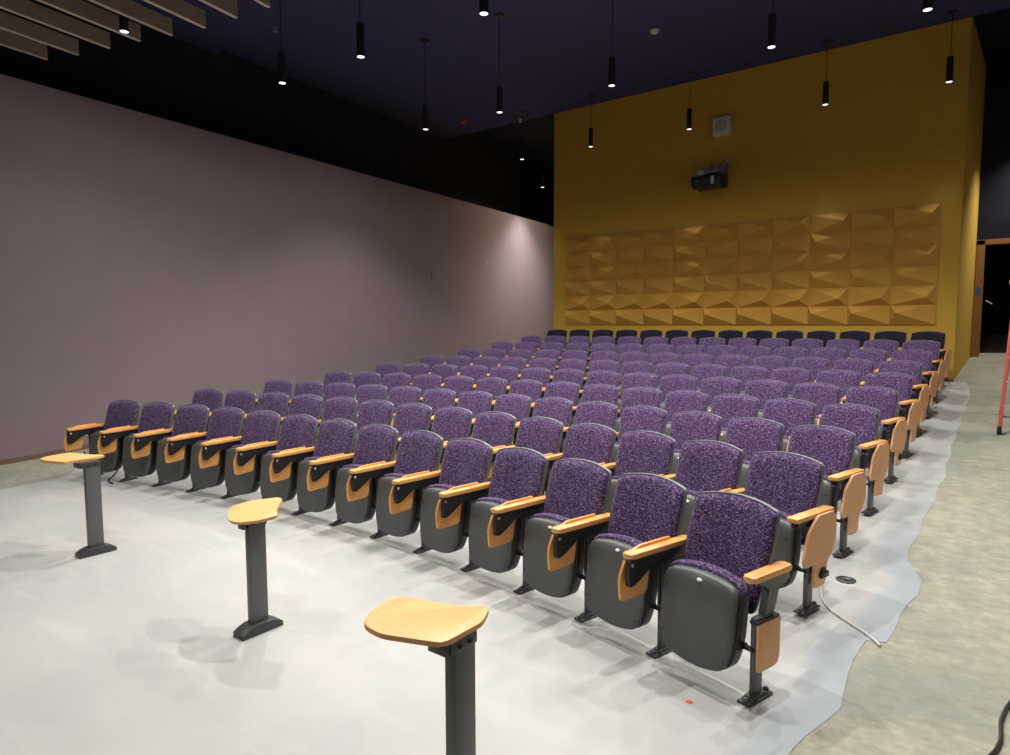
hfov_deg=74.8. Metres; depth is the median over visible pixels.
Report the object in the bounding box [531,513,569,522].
seat cushion
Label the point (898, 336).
backrest cushion
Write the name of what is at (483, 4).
pendant lamp
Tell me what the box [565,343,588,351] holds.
backrest cushion
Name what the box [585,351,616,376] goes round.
seat
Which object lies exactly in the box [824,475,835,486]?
seat cushion
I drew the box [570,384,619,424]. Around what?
seat
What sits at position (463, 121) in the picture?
fire alarm
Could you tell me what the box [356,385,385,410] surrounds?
backrest cushion
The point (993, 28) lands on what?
ceiling
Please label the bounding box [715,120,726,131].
grille
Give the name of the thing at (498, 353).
backrest cushion
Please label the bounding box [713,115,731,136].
wall speaker
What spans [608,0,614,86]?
pendant lamp
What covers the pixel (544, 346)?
backrest cushion
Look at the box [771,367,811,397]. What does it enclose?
seat
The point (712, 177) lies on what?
projector
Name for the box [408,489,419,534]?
tray
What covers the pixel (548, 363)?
backrest cushion
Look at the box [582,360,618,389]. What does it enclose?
seat
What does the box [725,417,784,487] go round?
seat
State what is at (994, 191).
wall
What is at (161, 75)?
wall
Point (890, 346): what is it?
seat
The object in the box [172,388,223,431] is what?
seat
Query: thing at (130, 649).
floor
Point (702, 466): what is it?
backrest cushion
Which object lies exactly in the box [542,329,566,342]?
seat
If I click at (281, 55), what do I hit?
pendant lamp
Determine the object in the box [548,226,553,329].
wall
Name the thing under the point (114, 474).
cable
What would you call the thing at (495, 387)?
backrest cushion
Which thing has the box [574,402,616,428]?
backrest cushion
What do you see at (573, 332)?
backrest cushion
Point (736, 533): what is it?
backrest cushion
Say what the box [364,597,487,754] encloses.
table
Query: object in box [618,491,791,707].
seat
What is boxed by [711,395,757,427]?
backrest cushion
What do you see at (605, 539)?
seat cushion
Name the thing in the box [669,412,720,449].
backrest cushion
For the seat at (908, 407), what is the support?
on the floor at (130, 649)
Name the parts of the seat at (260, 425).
armrest, foot plate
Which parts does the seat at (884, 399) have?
foot plate, armrest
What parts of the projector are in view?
casing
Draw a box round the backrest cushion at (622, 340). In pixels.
[617,337,640,352]
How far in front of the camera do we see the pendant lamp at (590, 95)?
14.59 m
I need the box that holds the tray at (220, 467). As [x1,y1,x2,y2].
[216,450,224,485]
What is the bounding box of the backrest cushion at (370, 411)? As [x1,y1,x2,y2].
[356,400,391,430]
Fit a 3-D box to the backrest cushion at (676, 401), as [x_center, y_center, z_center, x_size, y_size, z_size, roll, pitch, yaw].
[1.941,0.407,7.149,0.489,0.513,0.205,4,7,44]
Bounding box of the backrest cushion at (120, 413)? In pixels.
[104,400,138,429]
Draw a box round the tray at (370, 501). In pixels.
[365,478,375,521]
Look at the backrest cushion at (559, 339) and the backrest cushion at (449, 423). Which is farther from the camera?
the backrest cushion at (559, 339)
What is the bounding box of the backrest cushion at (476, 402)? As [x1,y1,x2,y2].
[457,391,490,418]
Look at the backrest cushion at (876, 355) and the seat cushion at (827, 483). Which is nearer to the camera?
the seat cushion at (827, 483)
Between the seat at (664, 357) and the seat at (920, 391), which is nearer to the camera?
the seat at (920, 391)
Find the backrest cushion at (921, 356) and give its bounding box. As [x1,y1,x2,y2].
[892,350,931,383]
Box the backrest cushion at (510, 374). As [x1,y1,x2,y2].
[490,367,517,385]
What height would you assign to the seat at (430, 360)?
0.885 m
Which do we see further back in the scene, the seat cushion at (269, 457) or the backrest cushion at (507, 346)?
the backrest cushion at (507, 346)
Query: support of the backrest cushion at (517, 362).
on the seat at (520, 363)
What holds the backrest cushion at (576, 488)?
on the seat at (576, 488)
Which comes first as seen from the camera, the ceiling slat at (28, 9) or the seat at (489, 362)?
the ceiling slat at (28, 9)
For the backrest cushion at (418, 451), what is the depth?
5.44 m
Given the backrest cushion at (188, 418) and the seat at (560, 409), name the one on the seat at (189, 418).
the backrest cushion at (188, 418)
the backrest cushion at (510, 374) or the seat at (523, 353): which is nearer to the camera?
the backrest cushion at (510, 374)
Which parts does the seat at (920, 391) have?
armrest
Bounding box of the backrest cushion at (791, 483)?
[745,453,822,543]
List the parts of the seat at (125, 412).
armrest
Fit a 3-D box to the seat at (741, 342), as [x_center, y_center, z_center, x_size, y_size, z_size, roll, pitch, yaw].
[4.125,-0.268,11.820,0.603,0.887,0.585,3,6,36]
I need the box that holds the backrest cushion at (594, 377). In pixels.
[586,371,618,386]
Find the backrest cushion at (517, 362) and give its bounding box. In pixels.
[500,357,525,373]
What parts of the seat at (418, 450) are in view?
armrest, foot plate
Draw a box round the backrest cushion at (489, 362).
[473,357,497,373]
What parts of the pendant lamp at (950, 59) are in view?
cord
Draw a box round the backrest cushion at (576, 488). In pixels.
[544,460,608,518]
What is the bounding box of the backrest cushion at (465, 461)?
[439,439,489,485]
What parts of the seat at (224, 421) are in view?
armrest, foot plate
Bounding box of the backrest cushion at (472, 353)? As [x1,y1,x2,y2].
[457,348,479,362]
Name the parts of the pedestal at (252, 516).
post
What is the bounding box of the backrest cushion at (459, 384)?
[443,376,472,398]
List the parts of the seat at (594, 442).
armrest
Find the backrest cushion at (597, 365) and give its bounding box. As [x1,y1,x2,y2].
[589,360,617,371]
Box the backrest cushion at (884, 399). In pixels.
[845,387,897,438]
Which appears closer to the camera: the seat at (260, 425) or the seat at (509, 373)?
the seat at (260, 425)
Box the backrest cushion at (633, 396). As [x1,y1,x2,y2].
[620,387,660,416]
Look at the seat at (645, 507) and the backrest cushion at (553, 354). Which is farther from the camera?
the backrest cushion at (553, 354)
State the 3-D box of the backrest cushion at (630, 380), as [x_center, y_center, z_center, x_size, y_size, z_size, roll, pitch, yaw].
[1.751,0.199,8.696,0.489,0.513,0.205,4,6,40]
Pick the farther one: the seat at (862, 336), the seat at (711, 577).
the seat at (862, 336)
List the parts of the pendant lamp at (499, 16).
cord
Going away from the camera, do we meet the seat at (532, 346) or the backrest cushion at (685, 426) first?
the backrest cushion at (685, 426)
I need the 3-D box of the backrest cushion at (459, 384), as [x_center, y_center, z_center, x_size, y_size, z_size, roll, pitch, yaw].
[-0.671,0.243,9.212,0.489,0.513,0.205,3,6,32]
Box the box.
[836,576,855,583]
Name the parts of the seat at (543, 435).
armrest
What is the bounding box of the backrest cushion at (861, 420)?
[820,404,878,465]
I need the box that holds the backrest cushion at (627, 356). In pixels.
[619,352,646,371]
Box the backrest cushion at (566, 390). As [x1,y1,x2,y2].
[544,382,578,406]
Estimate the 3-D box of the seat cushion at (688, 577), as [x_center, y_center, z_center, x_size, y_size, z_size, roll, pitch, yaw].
[1.016,1.139,3.331,0.155,0.377,0.449,-4,6,-36]
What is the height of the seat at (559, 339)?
0.887 m
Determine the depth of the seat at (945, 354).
10.68 m
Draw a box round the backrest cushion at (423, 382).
[412,375,440,397]
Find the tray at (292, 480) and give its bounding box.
[287,461,296,500]
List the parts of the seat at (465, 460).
armrest, foot plate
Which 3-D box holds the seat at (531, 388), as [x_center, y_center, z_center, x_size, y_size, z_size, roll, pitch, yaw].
[0.120,0.481,8.492,0.603,0.887,0.585,3,6,32]
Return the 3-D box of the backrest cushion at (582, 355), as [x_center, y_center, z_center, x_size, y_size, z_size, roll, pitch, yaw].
[1.208,-0.215,11.632,0.489,0.513,0.205,3,6,33]
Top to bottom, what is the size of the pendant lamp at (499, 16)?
1.540 m
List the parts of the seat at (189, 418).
armrest, foot plate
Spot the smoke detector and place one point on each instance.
(653, 31)
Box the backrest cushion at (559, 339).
[544,336,564,348]
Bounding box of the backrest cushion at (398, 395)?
[388,387,419,412]
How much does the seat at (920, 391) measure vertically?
0.887 m
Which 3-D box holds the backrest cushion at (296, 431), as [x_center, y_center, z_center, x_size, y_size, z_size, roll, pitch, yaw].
[-2.047,0.632,6.457,0.489,0.513,0.205,3,6,34]
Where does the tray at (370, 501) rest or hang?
on the seat at (375, 443)
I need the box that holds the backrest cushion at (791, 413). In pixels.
[763,399,814,435]
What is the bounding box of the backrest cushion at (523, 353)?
[508,349,531,363]
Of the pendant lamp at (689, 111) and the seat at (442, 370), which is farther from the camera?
the pendant lamp at (689, 111)
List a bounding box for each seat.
[64,399,140,474]
[97,401,175,481]
[131,404,209,486]
[164,407,244,492]
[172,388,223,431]
[198,410,280,498]
[208,390,256,435]
[233,414,317,501]
[242,392,289,432]
[254,379,292,410]
[269,418,357,515]
[276,394,322,440]
[286,381,323,415]
[307,424,398,525]
[313,397,357,446]
[320,382,354,419]
[322,370,350,399]
[346,430,443,538]
[352,371,380,398]
[352,399,393,452]
[354,384,387,422]
[375,362,400,384]
[382,373,410,400]
[388,374,441,397]
[388,386,420,422]
[389,438,492,553]
[391,388,455,426]
[393,403,431,437]
[394,407,472,460]
[402,355,443,372]
[403,363,428,385]
[410,364,457,385]
[420,375,473,403]
[428,355,470,373]
[429,391,492,431]
[435,447,548,572]
[438,411,515,481]
[441,365,487,387]
[443,348,479,363]
[454,377,507,406]
[457,356,497,375]
[469,394,531,444]
[470,348,505,364]
[473,366,518,390]
[480,342,512,356]
[487,357,526,376]
[487,458,611,597]
[488,417,563,495]
[491,379,542,416]
[498,349,531,365]
[505,342,537,357]
[506,367,550,397]
[512,397,572,444]
[513,335,541,349]
[517,358,555,379]
[526,349,559,367]
[530,381,579,413]
[532,342,562,358]
[537,336,565,350]
[541,369,583,397]
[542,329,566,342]
[544,423,615,494]
[547,473,687,629]
[549,359,586,382]
[555,350,587,369]
[558,343,588,365]
[559,401,617,452]
[562,336,589,353]
[565,329,589,347]
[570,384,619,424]
[577,370,619,404]
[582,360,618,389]
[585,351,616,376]
[587,343,615,366]
[588,336,614,357]
[589,329,613,349]
[599,431,675,512]
[611,405,667,462]
[615,329,637,349]
[615,387,661,431]
[616,336,640,357]
[617,343,644,361]
[617,372,657,409]
[618,352,647,378]
[618,361,652,391]
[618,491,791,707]
[640,329,662,344]
[643,336,667,352]
[647,344,673,362]
[650,352,679,374]
[655,362,688,389]
[659,374,697,409]
[660,440,743,535]
[664,390,708,435]
[665,330,688,344]
[669,411,722,473]
[670,337,695,352]
[676,344,704,362]
[683,353,713,375]
[691,330,714,344]
[691,364,726,391]
[699,337,725,353]
[700,377,741,412]
[707,345,736,363]
[711,394,759,441]
[717,354,749,376]
[718,330,743,344]
[720,451,836,615]
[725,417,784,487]
[728,337,756,354]
[730,365,767,394]
[740,346,770,365]
[744,379,788,417]
[746,330,772,345]
[753,356,788,378]
[759,338,788,355]
[762,398,816,451]
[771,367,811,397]
[774,347,806,366]
[775,330,803,346]
[786,403,889,514]
[787,425,866,557]
[792,338,822,356]
[792,357,829,381]
[792,382,840,424]
[806,330,835,347]
[810,347,845,369]
[814,358,874,382]
[816,370,860,403]
[817,386,906,481]
[826,339,859,358]
[832,348,887,369]
[839,330,870,348]
[841,372,920,455]
[859,360,929,434]
[860,331,906,348]
[863,339,898,358]
[874,349,938,416]
[887,340,945,401]
[898,331,950,386]
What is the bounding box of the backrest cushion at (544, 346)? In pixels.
[540,343,562,356]
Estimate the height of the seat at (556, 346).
0.887 m
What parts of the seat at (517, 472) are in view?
armrest, foot plate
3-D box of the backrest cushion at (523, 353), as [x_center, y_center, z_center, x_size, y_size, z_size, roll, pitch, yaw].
[0.259,-0.261,12.214,0.489,0.513,0.205,3,5,30]
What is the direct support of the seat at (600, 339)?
on the floor at (130, 649)
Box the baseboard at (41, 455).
[0,444,88,464]
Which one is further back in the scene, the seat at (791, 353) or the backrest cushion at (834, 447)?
the seat at (791, 353)
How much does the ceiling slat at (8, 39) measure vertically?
1.410 m
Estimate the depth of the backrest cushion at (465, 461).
5.06 m
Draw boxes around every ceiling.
[82,0,330,53]
[225,0,1009,138]
[464,8,1009,166]
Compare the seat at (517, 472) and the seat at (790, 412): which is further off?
the seat at (790, 412)
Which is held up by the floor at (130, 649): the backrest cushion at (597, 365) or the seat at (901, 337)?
the seat at (901, 337)
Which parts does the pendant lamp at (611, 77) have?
cord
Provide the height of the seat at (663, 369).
0.887 m
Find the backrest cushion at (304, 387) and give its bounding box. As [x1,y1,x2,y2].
[293,381,321,396]
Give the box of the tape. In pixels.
[976,287,980,293]
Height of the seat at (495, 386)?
0.887 m
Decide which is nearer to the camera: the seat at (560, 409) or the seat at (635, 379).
the seat at (560, 409)
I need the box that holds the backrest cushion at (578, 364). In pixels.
[558,359,585,374]
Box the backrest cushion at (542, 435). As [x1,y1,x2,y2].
[515,418,561,454]
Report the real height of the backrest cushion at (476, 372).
0.513 m
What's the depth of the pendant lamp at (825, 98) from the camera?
11.80 m
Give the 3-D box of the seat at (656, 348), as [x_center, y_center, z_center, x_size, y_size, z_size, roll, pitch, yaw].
[2.626,-0.145,11.702,0.603,0.887,0.585,3,6,33]
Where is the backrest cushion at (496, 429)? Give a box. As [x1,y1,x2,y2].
[472,412,513,446]
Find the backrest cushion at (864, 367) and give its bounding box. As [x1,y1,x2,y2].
[834,359,872,382]
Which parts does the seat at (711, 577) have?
armrest, foot plate, foot plate, armrest, panel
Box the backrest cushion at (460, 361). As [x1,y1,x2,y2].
[446,356,469,372]
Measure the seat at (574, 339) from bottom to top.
0.887 m
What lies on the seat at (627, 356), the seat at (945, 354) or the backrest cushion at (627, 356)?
the backrest cushion at (627, 356)
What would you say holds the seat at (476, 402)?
on the floor at (130, 649)
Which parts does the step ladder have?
rail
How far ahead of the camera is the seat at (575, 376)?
9.38 m
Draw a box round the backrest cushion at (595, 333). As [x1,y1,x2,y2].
[591,330,612,344]
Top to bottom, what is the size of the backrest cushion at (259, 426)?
0.513 m
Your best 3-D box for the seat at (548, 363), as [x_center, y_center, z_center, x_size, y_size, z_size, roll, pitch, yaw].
[0.473,0.134,10.719,0.603,0.887,0.585,3,5,29]
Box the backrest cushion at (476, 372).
[460,365,486,384]
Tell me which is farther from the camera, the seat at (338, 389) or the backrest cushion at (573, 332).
the backrest cushion at (573, 332)
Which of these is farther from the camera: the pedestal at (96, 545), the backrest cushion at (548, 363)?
the backrest cushion at (548, 363)
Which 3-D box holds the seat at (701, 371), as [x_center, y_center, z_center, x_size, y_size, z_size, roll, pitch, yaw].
[2.665,0.267,9.053,0.603,0.887,0.585,4,6,38]
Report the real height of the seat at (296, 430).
0.887 m
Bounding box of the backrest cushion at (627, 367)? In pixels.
[620,362,651,383]
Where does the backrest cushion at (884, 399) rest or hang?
on the seat at (884, 399)
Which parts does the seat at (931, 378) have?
armrest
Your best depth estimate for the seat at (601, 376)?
9.07 m
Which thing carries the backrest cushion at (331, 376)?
on the seat at (338, 375)
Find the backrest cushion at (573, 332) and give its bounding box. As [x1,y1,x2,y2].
[569,330,589,336]
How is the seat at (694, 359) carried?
on the floor at (130, 649)
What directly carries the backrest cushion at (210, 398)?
on the seat at (212, 398)
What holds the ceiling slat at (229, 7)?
hanging from the ceiling at (222, 32)
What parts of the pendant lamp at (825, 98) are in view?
cord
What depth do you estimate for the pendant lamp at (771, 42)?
8.26 m
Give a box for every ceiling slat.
[0,0,110,48]
[0,11,78,55]
[0,29,47,59]
[36,0,140,41]
[88,0,172,35]
[143,0,205,27]
[199,0,237,18]
[254,0,269,7]
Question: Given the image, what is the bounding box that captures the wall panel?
[565,202,941,324]
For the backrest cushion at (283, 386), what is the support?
on the seat at (278, 385)
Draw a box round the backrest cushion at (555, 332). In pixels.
[547,329,566,336]
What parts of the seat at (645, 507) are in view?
armrest, foot plate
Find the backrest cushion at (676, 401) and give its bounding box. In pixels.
[664,391,706,421]
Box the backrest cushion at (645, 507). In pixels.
[608,474,684,541]
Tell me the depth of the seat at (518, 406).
7.41 m
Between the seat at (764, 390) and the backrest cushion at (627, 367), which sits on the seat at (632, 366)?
the backrest cushion at (627, 367)
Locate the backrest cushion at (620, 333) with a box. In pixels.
[615,330,636,344]
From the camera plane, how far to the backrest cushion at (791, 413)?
6.33 m
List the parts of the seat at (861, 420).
foot plate, armrest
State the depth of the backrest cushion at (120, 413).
7.74 m
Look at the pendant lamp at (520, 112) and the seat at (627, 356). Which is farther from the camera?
the pendant lamp at (520, 112)
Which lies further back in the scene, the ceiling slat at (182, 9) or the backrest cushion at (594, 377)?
the backrest cushion at (594, 377)
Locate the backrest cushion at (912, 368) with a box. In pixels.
[879,361,921,398]
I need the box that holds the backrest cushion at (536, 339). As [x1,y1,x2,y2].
[521,336,540,348]
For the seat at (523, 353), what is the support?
on the floor at (130, 649)
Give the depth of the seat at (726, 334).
13.07 m
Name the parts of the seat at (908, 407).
foot plate, armrest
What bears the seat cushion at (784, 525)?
on the seat at (791, 483)
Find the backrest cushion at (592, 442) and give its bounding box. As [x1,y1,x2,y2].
[562,424,613,463]
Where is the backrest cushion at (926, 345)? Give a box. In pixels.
[903,340,939,370]
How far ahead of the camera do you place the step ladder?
8.01 m
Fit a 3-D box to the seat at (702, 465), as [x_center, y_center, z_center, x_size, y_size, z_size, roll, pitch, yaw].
[1.286,0.909,4.639,0.585,0.887,0.603,-5,7,-44]
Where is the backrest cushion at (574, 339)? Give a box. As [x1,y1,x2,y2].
[568,336,589,343]
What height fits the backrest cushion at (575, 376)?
0.513 m
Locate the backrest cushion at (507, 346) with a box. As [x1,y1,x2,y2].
[491,342,511,354]
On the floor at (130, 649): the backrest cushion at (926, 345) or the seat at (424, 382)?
the seat at (424, 382)
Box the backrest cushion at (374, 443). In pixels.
[353,425,395,464]
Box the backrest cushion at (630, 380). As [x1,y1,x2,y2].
[621,373,655,398]
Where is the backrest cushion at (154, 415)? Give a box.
[137,402,172,432]
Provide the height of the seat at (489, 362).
0.887 m
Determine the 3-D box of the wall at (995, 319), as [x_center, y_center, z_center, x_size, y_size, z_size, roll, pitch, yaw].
[11.824,-2.196,14.725,3.000,3.550,0.100,3,6,37]
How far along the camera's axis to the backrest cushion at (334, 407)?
7.59 m
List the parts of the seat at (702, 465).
armrest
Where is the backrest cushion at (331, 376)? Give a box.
[323,371,349,392]
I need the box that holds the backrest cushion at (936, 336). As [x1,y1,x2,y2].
[911,331,944,358]
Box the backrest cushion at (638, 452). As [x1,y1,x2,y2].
[615,432,672,475]
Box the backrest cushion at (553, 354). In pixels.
[534,350,558,365]
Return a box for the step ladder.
[997,283,1009,434]
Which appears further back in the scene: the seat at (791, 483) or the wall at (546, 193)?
the wall at (546, 193)
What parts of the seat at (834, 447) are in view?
foot plate, armrest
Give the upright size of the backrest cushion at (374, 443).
0.513 m
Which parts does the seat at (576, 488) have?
armrest, foot plate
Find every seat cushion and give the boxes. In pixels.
[266,450,295,461]
[303,457,320,460]
[341,464,373,478]
[382,473,406,477]
[427,484,455,489]
[475,497,508,504]
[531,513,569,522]
[594,533,643,546]
[670,559,746,596]
[687,489,698,495]
[778,510,797,529]
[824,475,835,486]
[855,446,864,455]
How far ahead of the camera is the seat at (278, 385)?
9.44 m
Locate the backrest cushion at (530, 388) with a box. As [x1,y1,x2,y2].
[509,380,540,402]
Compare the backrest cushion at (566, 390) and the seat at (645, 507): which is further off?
the backrest cushion at (566, 390)
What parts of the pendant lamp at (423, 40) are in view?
cord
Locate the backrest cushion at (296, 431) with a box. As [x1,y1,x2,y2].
[276,415,315,449]
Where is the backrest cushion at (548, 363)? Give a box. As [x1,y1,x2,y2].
[529,358,555,375]
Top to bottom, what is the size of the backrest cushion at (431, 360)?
0.513 m
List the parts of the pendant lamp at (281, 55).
cord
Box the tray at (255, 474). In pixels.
[251,455,260,492]
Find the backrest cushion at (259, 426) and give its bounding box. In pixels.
[241,411,277,444]
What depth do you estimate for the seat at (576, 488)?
4.22 m
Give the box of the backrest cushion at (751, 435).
[725,418,782,460]
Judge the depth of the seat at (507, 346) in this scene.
13.55 m
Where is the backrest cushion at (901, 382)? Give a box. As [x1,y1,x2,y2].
[865,373,911,416]
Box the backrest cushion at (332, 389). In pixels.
[323,383,353,407]
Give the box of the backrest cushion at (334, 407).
[322,397,355,421]
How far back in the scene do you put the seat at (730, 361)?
9.96 m
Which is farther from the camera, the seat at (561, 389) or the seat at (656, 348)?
the seat at (656, 348)
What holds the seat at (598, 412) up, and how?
on the floor at (130, 649)
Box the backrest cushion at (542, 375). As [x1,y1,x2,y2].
[520,368,549,396]
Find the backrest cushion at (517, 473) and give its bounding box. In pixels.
[488,448,545,500]
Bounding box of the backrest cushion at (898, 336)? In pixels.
[874,331,905,347]
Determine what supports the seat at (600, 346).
on the floor at (130, 649)
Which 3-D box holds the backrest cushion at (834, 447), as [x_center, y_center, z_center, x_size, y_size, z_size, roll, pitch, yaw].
[2.424,0.643,5.105,0.205,0.513,0.489,-4,6,-39]
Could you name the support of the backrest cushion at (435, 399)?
on the seat at (435, 398)
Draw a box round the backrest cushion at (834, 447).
[788,426,854,499]
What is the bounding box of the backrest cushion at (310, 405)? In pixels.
[288,395,320,418]
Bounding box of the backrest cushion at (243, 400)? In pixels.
[224,391,254,413]
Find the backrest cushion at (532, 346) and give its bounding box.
[515,342,536,355]
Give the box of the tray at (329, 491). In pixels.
[324,469,335,510]
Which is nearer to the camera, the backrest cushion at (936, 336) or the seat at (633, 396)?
the seat at (633, 396)
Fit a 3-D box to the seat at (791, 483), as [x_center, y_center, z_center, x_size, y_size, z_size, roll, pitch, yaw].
[1.654,0.947,4.172,0.605,0.884,0.686,-4,6,-38]
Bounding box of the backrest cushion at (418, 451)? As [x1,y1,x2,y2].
[394,431,440,474]
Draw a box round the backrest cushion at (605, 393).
[581,385,617,404]
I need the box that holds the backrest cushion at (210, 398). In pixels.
[192,389,221,411]
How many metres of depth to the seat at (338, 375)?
10.29 m
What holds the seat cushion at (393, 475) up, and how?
on the seat at (418, 450)
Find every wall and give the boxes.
[0,0,539,221]
[0,76,548,459]
[540,165,553,226]
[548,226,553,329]
[553,17,985,380]
[972,244,1009,334]
[977,45,1009,239]
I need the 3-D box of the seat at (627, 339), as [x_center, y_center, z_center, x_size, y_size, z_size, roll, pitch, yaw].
[2.350,-0.373,13.135,0.603,0.887,0.585,3,5,30]
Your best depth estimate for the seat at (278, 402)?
8.12 m
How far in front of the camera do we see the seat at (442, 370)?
10.58 m
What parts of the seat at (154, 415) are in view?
armrest, foot plate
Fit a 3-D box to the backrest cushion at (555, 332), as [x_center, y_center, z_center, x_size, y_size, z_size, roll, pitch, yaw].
[1.179,-0.847,15.185,0.489,0.513,0.205,2,5,28]
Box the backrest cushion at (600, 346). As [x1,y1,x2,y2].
[591,343,615,352]
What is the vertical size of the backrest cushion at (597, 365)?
0.513 m
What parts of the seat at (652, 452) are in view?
armrest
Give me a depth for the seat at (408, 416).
6.97 m
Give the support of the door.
in the wall
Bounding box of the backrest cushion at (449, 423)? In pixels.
[431,408,470,441]
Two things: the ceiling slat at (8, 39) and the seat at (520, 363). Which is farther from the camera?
the seat at (520, 363)
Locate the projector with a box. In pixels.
[691,158,729,190]
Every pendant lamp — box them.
[119,14,128,33]
[278,0,285,83]
[356,0,364,58]
[420,38,428,129]
[479,0,488,15]
[494,13,503,112]
[519,111,524,159]
[540,134,544,187]
[588,94,594,146]
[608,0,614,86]
[686,72,693,129]
[767,0,776,48]
[822,39,831,105]
[922,0,932,11]
[946,9,958,82]
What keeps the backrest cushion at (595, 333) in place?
on the seat at (602, 332)
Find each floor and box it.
[0,334,1009,754]
[0,380,969,754]
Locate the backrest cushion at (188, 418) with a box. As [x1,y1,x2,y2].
[171,405,206,435]
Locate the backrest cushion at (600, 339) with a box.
[592,336,614,344]
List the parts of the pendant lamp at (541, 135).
cord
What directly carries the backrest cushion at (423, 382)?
on the seat at (424, 382)
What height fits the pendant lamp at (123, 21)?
1.530 m
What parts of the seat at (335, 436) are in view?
armrest, foot plate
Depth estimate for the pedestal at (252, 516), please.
3.79 m
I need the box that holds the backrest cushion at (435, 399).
[422,389,454,415]
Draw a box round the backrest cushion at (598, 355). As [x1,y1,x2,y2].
[589,351,616,366]
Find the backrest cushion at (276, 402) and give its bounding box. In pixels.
[256,393,287,416]
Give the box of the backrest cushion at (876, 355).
[850,349,886,369]
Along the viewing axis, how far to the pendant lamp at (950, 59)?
10.69 m
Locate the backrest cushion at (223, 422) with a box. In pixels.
[206,408,241,439]
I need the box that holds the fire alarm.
[460,119,467,123]
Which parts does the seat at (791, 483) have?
armrest, foot plate, armrest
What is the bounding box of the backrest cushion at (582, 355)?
[562,351,586,360]
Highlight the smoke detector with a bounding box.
[650,29,658,33]
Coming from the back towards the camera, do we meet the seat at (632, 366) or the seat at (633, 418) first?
the seat at (632, 366)
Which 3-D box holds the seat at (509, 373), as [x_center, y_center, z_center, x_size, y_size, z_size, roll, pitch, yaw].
[-0.158,0.283,9.915,0.603,0.887,0.585,2,5,29]
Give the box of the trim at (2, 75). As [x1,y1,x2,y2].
[0,74,547,224]
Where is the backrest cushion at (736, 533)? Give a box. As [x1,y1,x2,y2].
[685,493,776,611]
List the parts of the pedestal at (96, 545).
post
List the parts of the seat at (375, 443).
armrest, foot plate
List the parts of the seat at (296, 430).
armrest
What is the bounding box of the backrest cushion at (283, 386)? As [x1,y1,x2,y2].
[263,380,291,395]
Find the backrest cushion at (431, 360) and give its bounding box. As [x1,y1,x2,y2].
[420,355,442,372]
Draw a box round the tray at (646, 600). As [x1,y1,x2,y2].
[638,564,657,627]
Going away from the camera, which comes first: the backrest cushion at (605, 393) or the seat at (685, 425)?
the seat at (685, 425)
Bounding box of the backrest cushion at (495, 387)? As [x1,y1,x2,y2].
[475,378,505,400]
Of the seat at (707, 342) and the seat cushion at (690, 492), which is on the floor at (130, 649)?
the seat at (707, 342)
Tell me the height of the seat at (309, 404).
0.887 m
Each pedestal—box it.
[40,453,116,558]
[228,497,282,640]
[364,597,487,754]
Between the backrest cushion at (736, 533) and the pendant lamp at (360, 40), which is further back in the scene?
the pendant lamp at (360, 40)
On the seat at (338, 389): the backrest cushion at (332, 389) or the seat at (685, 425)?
the backrest cushion at (332, 389)
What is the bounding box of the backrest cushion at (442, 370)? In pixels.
[431,364,456,383]
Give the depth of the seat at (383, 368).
11.11 m
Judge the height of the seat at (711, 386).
0.887 m
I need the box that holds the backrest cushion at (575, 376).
[552,369,582,389]
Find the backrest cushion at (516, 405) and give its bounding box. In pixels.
[494,394,529,421]
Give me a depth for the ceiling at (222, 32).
10.67 m
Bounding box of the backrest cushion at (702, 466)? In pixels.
[675,441,741,491]
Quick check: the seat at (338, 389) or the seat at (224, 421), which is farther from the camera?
the seat at (338, 389)
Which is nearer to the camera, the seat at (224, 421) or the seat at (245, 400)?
the seat at (224, 421)
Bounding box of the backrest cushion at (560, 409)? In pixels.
[532,398,571,426]
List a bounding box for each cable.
[108,470,117,483]
[820,586,880,646]
[988,700,1009,754]
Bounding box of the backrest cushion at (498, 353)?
[482,349,504,363]
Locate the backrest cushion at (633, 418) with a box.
[618,406,665,441]
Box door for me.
[970,238,1009,356]
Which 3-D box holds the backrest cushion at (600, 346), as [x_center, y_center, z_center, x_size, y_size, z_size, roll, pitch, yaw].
[1.842,-0.384,12.433,0.489,0.513,0.205,3,6,33]
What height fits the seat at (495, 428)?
0.887 m
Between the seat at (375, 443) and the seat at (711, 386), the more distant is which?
the seat at (711, 386)
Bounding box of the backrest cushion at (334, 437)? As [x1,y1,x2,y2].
[314,420,354,456]
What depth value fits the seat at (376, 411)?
7.29 m

